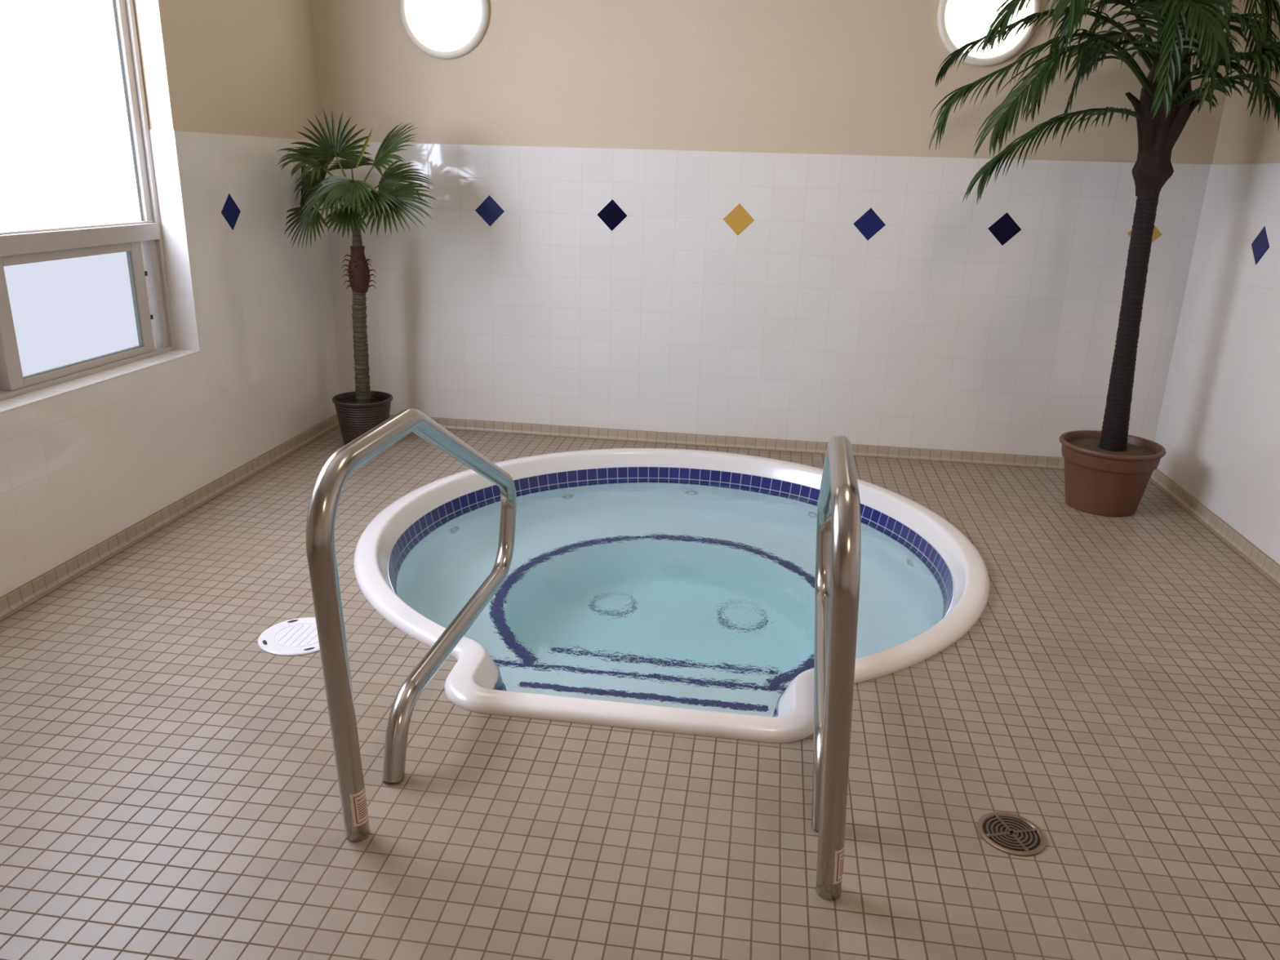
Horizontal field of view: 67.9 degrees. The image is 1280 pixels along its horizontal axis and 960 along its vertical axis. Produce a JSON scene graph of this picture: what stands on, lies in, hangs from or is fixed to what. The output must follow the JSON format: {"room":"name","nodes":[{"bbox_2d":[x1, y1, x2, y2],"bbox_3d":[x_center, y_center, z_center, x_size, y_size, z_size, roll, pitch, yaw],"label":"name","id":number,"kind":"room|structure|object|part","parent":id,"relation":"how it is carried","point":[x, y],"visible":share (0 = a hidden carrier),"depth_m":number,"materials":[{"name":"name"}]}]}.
{"room":"hot tub room","nodes":[
{"label":"hot tub room","id":0,"kind":"room"},
{"bbox_2d":[0,0,339,597],"bbox_3d":[-2.113,-0.629,1.703,0.202,2.700,6.405,4,18,7],"label":"wall","id":1,"kind":"structure","parent":0,"point":[235,81],"depth_m":3.83,"materials":[{"name":"beige paint"}]},
{"bbox_2d":[0,0,200,414],"bbox_3d":[-1.968,-1.006,2.587,0.183,1.687,2.054,4,18,7],"label":"window","id":2,"kind":"structure","parent":1,"relation":"in","point":[96,285],"depth_m":3.26,"materials":[{"name":"glass"}]},
{"bbox_3d":[-1.975,-1.277,2.686,0.005,1.135,1.530,4,18,7],"label":"pane","id":3,"kind":"part","parent":2,"relation":"part of","materials":[{"name":"white glass"}]},
{"bbox_3d":[-1.953,-0.587,3.289,0.005,0.368,0.624,4,18,7],"label":"pane","id":4,"kind":"part","parent":2,"relation":"part of","materials":[{"name":"white glass"}]},
{"bbox_3d":[-1.947,-0.590,3.287,0.032,0.414,0.732,4,18,7],"label":"sliding sash","id":5,"kind":"part","parent":2,"relation":"part of","materials":[{"name":"glass"}]},
{"bbox_3d":[-2.026,-0.659,2.714,0.087,0.070,1.992,4,18,7],"label":"transom rail","id":6,"kind":"part","parent":2,"relation":"part of","materials":[{"name":"plastic"}]},
{"bbox_3d":[-1.960,-0.206,2.845,0.120,0.007,2.054,4,18,7],"label":"tiled sill","id":7,"kind":"part","parent":2,"relation":"part of","materials":[{"name":"white tile"}]},
{"bbox_2d":[0,413,339,620],"bbox_3d":[-2.039,0.636,2.094,0.026,0.054,6.390,4,18,7],"label":"baseboard","id":8,"kind":"structure","parent":1,"relation":"attached to","point":[29,592],"depth_m":3.52,"materials":[{"name":"beige tile"}]},
{"bbox_2d":[0,425,1279,959],"bbox_3d":[-0.016,0.822,1.860,4.115,0.040,6.398,4,18,7],"label":"floor","id":9,"kind":"structure","parent":0,"point":[169,786],"depth_m":2.19,"materials":[{"name":"tile"}]},
{"bbox_2d":[257,617,319,656],"bbox_3d":[-1.001,0.459,2.804,0.236,0.007,0.236,4,18,7],"label":"lid","id":10,"kind":"object","parent":9,"relation":"on","point":[299,636],"visible":0.77,"depth_m":2.78,"materials":[{"name":"white plastic"}]},
{"bbox_2d":[276,107,436,445],"bbox_3d":[-1.273,-0.904,4.452,0.722,1.555,0.603,4,18,7],"label":"fan palm","id":11,"kind":"object","parent":9,"relation":"on","point":[360,411],"visible":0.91,"depth_m":4.25,"materials":[{"name":"green plant"}]},
{"bbox_2d":[332,391,392,445],"bbox_3d":[-1.359,-0.291,4.681,0.286,0.241,0.286,4,18,7],"label":"pot","id":12,"kind":"object","parent":9,"relation":"on","point":[357,414],"depth_m":4.59,"materials":[{"name":"brown plastic"}]},
{"bbox_2d":[306,408,516,842],"bbox_3d":[-0.500,0.182,2.396,0.050,0.832,1.298,4,18,7],"label":"handrail","id":13,"kind":"object","parent":9,"relation":"on","point":[331,479],"visible":1,"depth_m":1.92,"materials":[{"name":"silver metal"}]},
{"bbox_2d":[353,448,990,742],"bbox_3d":[0.091,0.671,3.700,2.316,0.953,2.467,4,18,7],"label":"hot tub","id":14,"kind":"object","parent":9,"relation":"in","point":[475,683],"visible":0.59,"depth_m":3.44,"materials":[{"name":"white plastic"}]},
{"bbox_2d":[394,479,946,716],"bbox_3d":[0.100,0.342,3.592,2.053,0.004,2.203,4,18,7],"label":"water","id":15,"kind":"object","parent":14,"relation":"in","point":[675,593],"visible":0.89,"depth_m":3.42,"materials":[{"name":"blue liquid"}]},
{"bbox_2d":[811,435,861,901],"bbox_3d":[0.453,0.249,2.276,0.089,0.832,1.299,4,18,8],"label":"handrail","id":16,"kind":"object","parent":9,"relation":"on","point":[838,527],"visible":1,"depth_m":1.73,"materials":[{"name":"silver metal"}]},
{"bbox_2d":[977,811,1046,856],"bbox_3d":[0.801,0.760,2.047,0.140,0.006,0.140,4,18,7],"label":"floor drain","id":17,"kind":"object","parent":9,"relation":"on","point":[1013,836],"visible":1,"depth_m":2.04,"materials":[{"name":"silver metal"}]},
{"bbox_2d":[928,0,1279,516],"bbox_3d":[1.736,-1.008,3.712,1.254,2.378,1.133,3,18,4],"label":"palm","id":18,"kind":"object","parent":9,"relation":"on","point":[1108,471],"visible":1,"depth_m":3.58,"materials":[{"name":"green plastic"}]},
{"bbox_2d":[1058,430,1166,516],"bbox_3d":[2.006,-0.023,4.091,0.414,0.286,0.414,4,18,7],"label":"pot","id":19,"kind":"object","parent":9,"relation":"on","point":[1103,477],"depth_m":3.98,"materials":[{"name":"brown ceramic"}]},
{"bbox_2d":[311,0,1245,457],"bbox_3d":[0.480,-1.485,4.540,4.515,2.700,0.202,4,18,7],"label":"wall","id":20,"kind":"structure","parent":0,"point":[732,218],"depth_m":4.52,"materials":[{"name":"white tile"}]},
{"bbox_2d":[400,0,488,58],"bbox_3d":[-0.912,-2.180,4.392,0.428,0.428,0.058,4,18,7],"label":"round window","id":21,"kind":"structure","parent":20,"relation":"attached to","point":[439,28],"depth_m":4.40,"materials":[{"name":"beige glass"}]},
{"bbox_2d":[389,414,1064,469],"bbox_3d":[0.428,-0.196,4.846,4.115,0.054,0.026,4,18,7],"label":"baseboard","id":22,"kind":"structure","parent":20,"relation":"attached to","point":[868,451],"depth_m":4.84,"materials":[{"name":"beige tile"}]},
{"bbox_3d":[0.450,-0.877,4.640,4.115,1.372,0.007,4,18,7],"label":"tile panel","id":23,"kind":"part","parent":20,"relation":"part of","materials":[{"name":"white tile"}]},
{"bbox_2d":[937,0,1040,66],"bbox_3d":[1.503,-2.015,4.089,0.428,0.428,0.058,4,18,7],"label":"round window","id":24,"kind":"structure","parent":20,"relation":"attached to","point":[960,23],"depth_m":4.10,"materials":[{"name":"beige glass"}]},
{"bbox_2d":[1154,0,1279,564],"bbox_3d":[2.157,-0.330,1.169,0.202,2.700,6.405,4,18,7],"label":"wall","id":25,"kind":"structure","parent":0,"point":[1218,428],"depth_m":3.86,"materials":[{"name":"beige paint"}]},
{"bbox_2d":[1150,468,1279,587],"bbox_3d":[2.008,0.920,1.588,0.026,0.054,6.390,4,18,7],"label":"baseboard","id":26,"kind":"structure","parent":25,"relation":"attached to","point":[1250,552],"depth_m":3.83,"materials":[{"name":"beige tile"}]}
]}

